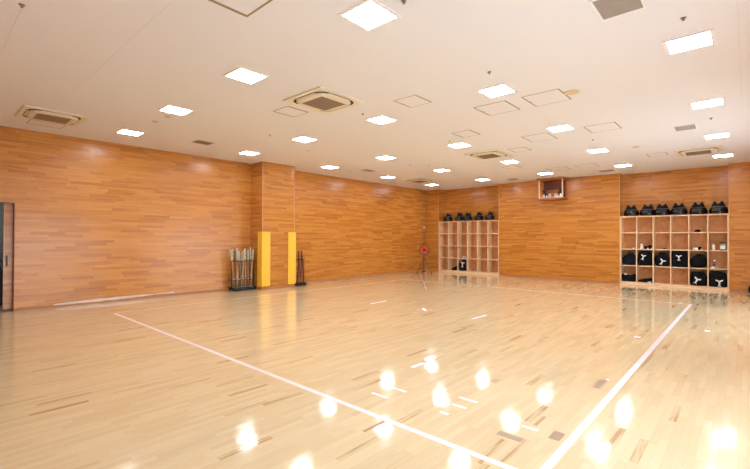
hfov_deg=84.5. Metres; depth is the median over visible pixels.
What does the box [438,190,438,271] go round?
trim
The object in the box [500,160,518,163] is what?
recessed light
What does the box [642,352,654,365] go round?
floor patch
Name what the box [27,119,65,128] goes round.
access hatch
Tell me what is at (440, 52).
ceiling
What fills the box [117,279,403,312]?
floor line
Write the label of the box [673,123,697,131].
ceiling vent
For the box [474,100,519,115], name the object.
access hatch
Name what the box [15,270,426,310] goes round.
baseboard
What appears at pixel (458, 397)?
tape mark
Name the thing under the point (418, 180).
air conditioner
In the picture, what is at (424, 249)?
fan
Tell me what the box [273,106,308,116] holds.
access hatch
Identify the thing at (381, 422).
floor patch
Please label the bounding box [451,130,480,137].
access hatch
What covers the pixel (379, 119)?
diffuser
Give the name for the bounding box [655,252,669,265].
bag
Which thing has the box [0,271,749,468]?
floor
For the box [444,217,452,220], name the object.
bowl
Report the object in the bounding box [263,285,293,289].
baseboard
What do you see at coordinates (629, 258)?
bag
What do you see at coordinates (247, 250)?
sword
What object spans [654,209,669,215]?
bowl
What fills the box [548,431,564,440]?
floor patch
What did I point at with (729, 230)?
trim
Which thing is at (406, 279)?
court line
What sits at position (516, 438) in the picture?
floor patch
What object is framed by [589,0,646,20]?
ceiling vent
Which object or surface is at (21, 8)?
trim
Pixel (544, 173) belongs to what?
recessed light
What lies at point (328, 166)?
recessed light
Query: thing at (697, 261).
bag
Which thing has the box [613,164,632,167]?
recessed light
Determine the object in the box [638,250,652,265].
bag
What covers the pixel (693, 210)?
bowl
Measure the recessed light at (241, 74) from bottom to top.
0.008 m
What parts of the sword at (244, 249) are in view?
bamboo blade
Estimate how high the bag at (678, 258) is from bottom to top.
0.514 m
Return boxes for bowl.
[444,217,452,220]
[455,216,462,220]
[463,216,471,220]
[474,216,482,220]
[485,215,494,219]
[624,210,638,215]
[640,209,654,215]
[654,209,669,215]
[670,208,687,214]
[689,208,707,214]
[709,207,727,213]
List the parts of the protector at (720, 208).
chest plate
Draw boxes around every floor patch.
[363,421,383,431]
[496,431,523,441]
[533,416,545,425]
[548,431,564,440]
[593,379,606,387]
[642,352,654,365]
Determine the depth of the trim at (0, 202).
8.34 m
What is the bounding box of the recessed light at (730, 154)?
[711,153,733,157]
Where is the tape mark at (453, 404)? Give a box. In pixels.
[451,403,466,408]
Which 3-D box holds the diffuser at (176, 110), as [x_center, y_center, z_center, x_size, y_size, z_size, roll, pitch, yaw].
[-3.450,-2.148,7.152,0.380,0.003,0.380,0,-1,42]
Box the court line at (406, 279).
[406,279,680,303]
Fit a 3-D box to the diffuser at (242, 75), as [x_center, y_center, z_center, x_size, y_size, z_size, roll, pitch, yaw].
[-1.752,-2.155,5.617,0.380,0.003,0.380,0,-1,42]
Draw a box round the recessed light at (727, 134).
[703,132,730,139]
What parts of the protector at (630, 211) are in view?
chest plate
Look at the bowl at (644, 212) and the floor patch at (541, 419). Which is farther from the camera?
the bowl at (644, 212)
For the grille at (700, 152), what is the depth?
10.21 m
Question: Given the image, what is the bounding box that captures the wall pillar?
[251,161,294,289]
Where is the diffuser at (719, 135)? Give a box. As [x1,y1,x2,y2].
[705,133,728,138]
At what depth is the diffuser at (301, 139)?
9.22 m
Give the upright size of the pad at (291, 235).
1.580 m
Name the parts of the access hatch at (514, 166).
panel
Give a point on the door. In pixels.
(8, 207)
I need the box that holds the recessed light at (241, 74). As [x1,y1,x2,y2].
[222,66,269,84]
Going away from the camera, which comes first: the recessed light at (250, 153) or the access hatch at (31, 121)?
the access hatch at (31, 121)
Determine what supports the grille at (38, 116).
attached to the air conditioner at (29, 112)
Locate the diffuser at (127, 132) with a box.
[118,130,141,135]
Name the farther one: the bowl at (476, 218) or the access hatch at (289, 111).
the bowl at (476, 218)
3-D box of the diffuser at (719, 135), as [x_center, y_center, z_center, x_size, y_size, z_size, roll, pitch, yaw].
[7.260,-2.094,8.763,0.380,0.003,0.380,0,-1,42]
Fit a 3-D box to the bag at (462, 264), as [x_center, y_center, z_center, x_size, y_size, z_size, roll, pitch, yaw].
[3.865,1.336,17.904,0.379,0.471,0.305,0,-1,42]
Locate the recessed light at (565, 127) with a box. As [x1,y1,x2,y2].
[545,124,574,132]
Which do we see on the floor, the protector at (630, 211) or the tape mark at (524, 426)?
the tape mark at (524, 426)
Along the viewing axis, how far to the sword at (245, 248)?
11.85 m
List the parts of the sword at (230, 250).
bamboo blade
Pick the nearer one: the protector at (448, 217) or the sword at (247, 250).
the sword at (247, 250)
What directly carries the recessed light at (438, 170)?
in the ceiling
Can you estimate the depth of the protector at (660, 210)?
13.05 m
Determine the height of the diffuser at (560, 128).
0.003 m
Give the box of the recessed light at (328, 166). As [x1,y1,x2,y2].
[321,165,339,168]
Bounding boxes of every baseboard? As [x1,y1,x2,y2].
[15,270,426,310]
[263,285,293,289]
[499,275,748,292]
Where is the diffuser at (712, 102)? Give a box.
[692,99,722,108]
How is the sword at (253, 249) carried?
on the stand at (253, 278)
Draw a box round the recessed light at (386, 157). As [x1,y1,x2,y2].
[374,155,395,159]
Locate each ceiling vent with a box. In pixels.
[191,140,213,144]
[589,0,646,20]
[599,169,615,171]
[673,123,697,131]
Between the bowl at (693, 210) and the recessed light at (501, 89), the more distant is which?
the bowl at (693, 210)
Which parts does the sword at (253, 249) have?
bamboo blade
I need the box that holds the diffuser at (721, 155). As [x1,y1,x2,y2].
[714,154,732,157]
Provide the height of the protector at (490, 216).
0.383 m
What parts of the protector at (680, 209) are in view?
chest plate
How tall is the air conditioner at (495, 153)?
0.056 m
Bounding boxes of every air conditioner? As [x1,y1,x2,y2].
[15,105,88,126]
[283,86,363,113]
[403,178,436,182]
[464,149,512,159]
[673,145,722,156]
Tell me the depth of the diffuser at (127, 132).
8.66 m
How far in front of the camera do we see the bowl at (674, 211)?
12.75 m
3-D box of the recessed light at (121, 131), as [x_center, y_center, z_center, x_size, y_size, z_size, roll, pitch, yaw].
[-5.149,-2.140,8.686,0.450,0.008,0.450,0,-1,42]
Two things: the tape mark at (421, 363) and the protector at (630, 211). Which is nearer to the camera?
the tape mark at (421, 363)
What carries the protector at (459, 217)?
on the cubby shelf at (478, 241)
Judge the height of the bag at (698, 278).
0.429 m
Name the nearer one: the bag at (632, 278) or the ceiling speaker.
the ceiling speaker
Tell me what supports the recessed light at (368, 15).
in the ceiling
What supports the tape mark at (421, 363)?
on the floor
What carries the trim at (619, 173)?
attached to the wall at (576, 237)
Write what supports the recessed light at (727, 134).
in the ceiling
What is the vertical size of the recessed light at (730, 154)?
0.008 m
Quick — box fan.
[417,245,431,272]
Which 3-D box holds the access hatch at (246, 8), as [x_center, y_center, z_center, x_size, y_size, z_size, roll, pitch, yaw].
[-1.254,-2.167,3.679,0.620,0.012,0.620,0,-1,42]
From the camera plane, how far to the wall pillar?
12.21 m
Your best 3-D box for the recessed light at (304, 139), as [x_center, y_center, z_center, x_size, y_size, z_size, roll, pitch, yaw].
[-1.579,-2.122,9.223,0.450,0.008,0.450,0,-1,42]
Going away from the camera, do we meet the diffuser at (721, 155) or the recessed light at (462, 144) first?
the recessed light at (462, 144)
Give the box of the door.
[2,203,12,309]
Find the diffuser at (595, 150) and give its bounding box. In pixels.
[589,149,606,152]
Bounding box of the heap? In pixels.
[638,278,652,281]
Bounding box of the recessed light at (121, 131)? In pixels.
[115,129,144,136]
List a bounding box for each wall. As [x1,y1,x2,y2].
[0,126,426,310]
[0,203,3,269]
[427,162,749,290]
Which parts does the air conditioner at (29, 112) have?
panel, grille frame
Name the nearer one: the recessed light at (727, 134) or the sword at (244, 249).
the recessed light at (727, 134)
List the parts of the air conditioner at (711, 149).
panel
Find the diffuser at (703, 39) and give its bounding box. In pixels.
[667,32,711,53]
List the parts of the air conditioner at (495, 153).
panel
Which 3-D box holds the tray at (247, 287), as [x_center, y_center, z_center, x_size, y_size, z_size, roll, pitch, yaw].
[-3.797,1.529,11.842,0.270,0.080,0.700,0,-1,42]
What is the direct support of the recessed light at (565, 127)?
in the ceiling
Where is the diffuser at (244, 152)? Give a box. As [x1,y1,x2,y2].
[241,151,258,154]
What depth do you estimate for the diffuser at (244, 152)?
10.77 m
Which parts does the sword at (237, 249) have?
bamboo blade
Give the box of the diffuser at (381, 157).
[378,156,392,159]
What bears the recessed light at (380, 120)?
in the ceiling
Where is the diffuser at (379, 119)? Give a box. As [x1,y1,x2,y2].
[369,116,394,123]
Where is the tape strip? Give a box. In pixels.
[54,292,174,304]
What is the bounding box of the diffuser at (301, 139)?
[293,137,314,141]
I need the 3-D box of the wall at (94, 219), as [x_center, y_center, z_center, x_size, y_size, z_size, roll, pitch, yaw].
[-3.635,-0.255,12.466,0.120,3.700,18.920,0,-1,42]
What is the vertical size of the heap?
0.141 m
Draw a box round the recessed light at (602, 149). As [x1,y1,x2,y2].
[586,148,609,153]
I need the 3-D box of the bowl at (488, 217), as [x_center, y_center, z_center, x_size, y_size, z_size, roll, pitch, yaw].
[4.802,-0.692,17.105,0.438,0.215,0.228,1,-1,-31]
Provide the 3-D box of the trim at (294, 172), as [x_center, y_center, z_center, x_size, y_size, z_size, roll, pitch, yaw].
[-2.485,-0.248,12.716,0.016,3.700,0.014,0,-1,42]
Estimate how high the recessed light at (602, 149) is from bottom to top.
0.008 m
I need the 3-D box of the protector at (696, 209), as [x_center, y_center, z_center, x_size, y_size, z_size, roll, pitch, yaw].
[9.816,-0.797,12.526,0.438,0.383,0.262,0,-1,36]
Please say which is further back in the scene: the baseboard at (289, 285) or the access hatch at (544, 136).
the baseboard at (289, 285)
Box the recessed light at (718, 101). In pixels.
[689,97,725,109]
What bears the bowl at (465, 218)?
on the protector at (467, 217)
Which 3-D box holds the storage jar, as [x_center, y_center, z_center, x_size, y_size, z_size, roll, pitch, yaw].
[10.203,0.347,12.108,0.176,0.235,0.181,0,-1,42]
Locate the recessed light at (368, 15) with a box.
[337,0,400,31]
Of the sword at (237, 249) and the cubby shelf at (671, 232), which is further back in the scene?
the cubby shelf at (671, 232)
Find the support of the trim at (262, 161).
attached to the wall pillar
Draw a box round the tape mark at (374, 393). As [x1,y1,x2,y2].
[371,392,388,398]
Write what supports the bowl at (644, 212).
on the protector at (646, 210)
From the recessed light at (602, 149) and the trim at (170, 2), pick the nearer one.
the trim at (170, 2)
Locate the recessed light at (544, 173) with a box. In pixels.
[536,172,553,174]
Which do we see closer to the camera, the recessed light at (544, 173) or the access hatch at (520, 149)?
the access hatch at (520, 149)
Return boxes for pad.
[257,232,269,286]
[288,232,295,283]
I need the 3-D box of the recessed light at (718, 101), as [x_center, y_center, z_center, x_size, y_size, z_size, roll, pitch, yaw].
[5.388,-2.117,6.691,0.450,0.008,0.450,0,-1,42]
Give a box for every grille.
[33,113,71,123]
[302,97,344,110]
[476,154,500,158]
[685,150,710,155]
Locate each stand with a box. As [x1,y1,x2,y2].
[229,260,255,290]
[294,259,305,285]
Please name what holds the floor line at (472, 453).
on the floor
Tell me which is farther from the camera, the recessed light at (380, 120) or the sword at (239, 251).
the sword at (239, 251)
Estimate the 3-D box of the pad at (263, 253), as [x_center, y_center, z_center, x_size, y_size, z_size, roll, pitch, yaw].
[-3.231,0.713,12.004,0.235,1.580,0.285,0,-1,42]
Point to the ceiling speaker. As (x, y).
(574, 91)
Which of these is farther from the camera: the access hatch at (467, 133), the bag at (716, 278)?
the bag at (716, 278)
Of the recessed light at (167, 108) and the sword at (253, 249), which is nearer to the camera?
the recessed light at (167, 108)
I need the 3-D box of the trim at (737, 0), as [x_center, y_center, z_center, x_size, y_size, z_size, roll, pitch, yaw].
[3.848,-2.148,4.367,0.005,0.004,5.600,0,-1,42]
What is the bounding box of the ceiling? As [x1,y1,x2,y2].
[0,0,749,190]
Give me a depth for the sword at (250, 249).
11.98 m
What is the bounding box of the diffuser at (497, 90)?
[480,85,513,96]
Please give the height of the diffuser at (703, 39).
0.003 m
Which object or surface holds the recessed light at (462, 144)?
in the ceiling
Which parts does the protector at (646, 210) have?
chest plate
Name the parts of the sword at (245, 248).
bamboo blade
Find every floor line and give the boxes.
[113,313,516,468]
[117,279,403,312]
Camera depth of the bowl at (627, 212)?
13.60 m
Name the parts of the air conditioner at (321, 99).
panel, grille frame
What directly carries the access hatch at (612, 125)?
attached to the ceiling
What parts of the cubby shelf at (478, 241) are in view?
panel, panel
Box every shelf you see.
[439,220,498,275]
[537,177,567,200]
[620,213,728,290]
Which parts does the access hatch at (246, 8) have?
rail, edge rail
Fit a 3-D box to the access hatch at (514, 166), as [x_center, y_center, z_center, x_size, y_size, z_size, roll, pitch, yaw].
[4.213,-2.067,12.728,0.420,0.012,0.500,0,-1,42]
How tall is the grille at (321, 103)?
0.007 m
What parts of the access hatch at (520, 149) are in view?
panel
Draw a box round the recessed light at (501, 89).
[476,83,517,98]
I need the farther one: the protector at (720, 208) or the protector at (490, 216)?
the protector at (490, 216)
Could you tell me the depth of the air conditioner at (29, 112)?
7.39 m
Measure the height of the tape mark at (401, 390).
0.001 m
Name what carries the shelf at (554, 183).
attached to the wall at (576, 237)
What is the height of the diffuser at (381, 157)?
0.003 m
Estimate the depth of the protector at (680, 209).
12.77 m
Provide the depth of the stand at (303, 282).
12.96 m
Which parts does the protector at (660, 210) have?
chest plate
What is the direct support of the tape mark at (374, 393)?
on the floor
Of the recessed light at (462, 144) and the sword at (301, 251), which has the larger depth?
the sword at (301, 251)
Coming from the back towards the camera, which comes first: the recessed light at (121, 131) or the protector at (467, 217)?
the protector at (467, 217)
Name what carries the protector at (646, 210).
on the cubby shelf at (671, 232)
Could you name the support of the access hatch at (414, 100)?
attached to the ceiling
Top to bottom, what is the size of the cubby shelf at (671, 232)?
2.252 m
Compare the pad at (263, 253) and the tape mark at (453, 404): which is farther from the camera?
the pad at (263, 253)
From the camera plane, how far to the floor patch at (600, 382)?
4.28 m
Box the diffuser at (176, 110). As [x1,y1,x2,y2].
[161,106,189,114]
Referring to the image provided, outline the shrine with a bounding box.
[546,190,558,196]
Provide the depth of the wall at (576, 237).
14.55 m
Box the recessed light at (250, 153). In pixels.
[238,151,261,155]
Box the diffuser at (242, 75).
[227,69,264,82]
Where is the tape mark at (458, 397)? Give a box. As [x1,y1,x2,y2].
[458,397,477,402]
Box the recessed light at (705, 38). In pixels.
[662,28,715,55]
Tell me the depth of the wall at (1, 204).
9.91 m
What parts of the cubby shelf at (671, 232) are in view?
panel, panel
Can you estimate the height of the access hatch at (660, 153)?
0.012 m
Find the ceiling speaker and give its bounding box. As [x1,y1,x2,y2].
[564,89,579,94]
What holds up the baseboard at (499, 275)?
attached to the wall at (576, 237)
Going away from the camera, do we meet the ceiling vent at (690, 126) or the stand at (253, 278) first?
the ceiling vent at (690, 126)
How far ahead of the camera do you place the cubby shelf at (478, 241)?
17.79 m
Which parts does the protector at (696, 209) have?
chest plate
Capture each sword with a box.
[230,250,234,287]
[236,249,237,287]
[236,249,238,286]
[239,251,240,284]
[239,251,241,286]
[241,249,244,286]
[244,248,245,286]
[247,250,248,285]
[250,249,251,285]
[250,249,253,285]
[297,251,300,282]
[301,251,303,278]
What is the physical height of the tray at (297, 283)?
0.080 m
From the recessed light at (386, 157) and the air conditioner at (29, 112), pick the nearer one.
the air conditioner at (29, 112)
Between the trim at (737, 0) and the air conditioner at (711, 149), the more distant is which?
the air conditioner at (711, 149)
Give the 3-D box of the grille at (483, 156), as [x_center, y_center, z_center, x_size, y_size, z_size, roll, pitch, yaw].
[2.966,-2.042,10.796,0.490,0.007,0.490,0,-1,42]
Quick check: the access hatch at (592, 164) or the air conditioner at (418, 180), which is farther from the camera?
the air conditioner at (418, 180)
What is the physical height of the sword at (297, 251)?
1.059 m
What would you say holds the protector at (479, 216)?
on the cubby shelf at (478, 241)
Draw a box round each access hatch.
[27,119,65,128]
[208,0,272,16]
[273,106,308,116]
[394,95,430,107]
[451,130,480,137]
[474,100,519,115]
[503,165,520,168]
[507,147,530,152]
[521,88,570,106]
[521,133,556,141]
[546,167,569,170]
[575,163,598,167]
[584,122,620,132]
[646,152,667,156]
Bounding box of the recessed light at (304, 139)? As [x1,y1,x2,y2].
[290,136,317,142]
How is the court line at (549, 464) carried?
on the floor
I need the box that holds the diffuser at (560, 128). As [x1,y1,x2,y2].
[547,125,572,131]
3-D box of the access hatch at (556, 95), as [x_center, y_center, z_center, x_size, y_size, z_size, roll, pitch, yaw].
[2.684,-2.127,6.456,0.560,0.012,0.610,0,-1,42]
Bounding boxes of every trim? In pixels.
[0,202,14,310]
[2,8,21,51]
[74,2,170,91]
[262,161,262,231]
[294,172,294,231]
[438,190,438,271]
[619,173,619,283]
[729,230,729,290]
[737,0,741,96]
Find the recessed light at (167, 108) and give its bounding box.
[157,104,193,115]
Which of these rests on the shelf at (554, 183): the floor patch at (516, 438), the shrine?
the shrine
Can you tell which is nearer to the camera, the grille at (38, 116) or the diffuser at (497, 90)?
the diffuser at (497, 90)
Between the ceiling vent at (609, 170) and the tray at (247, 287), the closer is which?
the tray at (247, 287)
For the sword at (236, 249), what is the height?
1.135 m
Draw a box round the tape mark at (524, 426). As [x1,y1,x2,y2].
[521,425,538,430]
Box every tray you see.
[229,285,255,290]
[294,282,305,285]
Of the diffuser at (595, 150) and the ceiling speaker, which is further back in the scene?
the diffuser at (595, 150)
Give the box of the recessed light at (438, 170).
[432,169,450,171]
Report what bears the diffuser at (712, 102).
attached to the recessed light at (718, 101)
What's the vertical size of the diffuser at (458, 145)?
0.003 m
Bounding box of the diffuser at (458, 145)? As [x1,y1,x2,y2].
[448,143,468,147]
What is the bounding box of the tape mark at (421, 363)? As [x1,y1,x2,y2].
[411,362,425,367]
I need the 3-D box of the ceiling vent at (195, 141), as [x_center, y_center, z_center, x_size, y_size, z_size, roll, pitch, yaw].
[-3.980,-2.127,9.552,0.360,0.010,0.400,0,-1,42]
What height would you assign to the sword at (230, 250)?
1.112 m
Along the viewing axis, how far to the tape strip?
9.51 m
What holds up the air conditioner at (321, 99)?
attached to the ceiling
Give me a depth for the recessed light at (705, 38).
4.61 m
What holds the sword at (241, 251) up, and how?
on the stand at (253, 278)
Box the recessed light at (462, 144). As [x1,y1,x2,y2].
[446,142,471,148]
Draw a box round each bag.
[459,260,466,270]
[622,252,635,264]
[622,273,635,281]
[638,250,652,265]
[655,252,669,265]
[671,250,687,266]
[690,254,706,267]
[691,271,706,285]
[709,271,727,286]
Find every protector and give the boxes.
[444,213,452,220]
[455,213,462,220]
[463,212,471,220]
[474,212,482,220]
[485,211,494,219]
[624,205,638,215]
[640,204,654,215]
[654,204,669,215]
[670,203,687,214]
[689,202,707,214]
[709,201,727,213]
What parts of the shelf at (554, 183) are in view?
panel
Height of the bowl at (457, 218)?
0.215 m
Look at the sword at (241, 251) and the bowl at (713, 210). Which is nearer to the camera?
the sword at (241, 251)
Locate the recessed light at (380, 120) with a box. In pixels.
[365,115,397,124]
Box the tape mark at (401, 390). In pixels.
[390,387,406,391]
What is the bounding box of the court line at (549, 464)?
[540,304,691,468]
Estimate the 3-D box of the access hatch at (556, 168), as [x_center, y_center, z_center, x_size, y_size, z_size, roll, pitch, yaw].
[5.780,-2.059,12.971,0.560,0.012,0.620,0,-1,42]
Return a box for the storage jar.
[719,242,726,249]

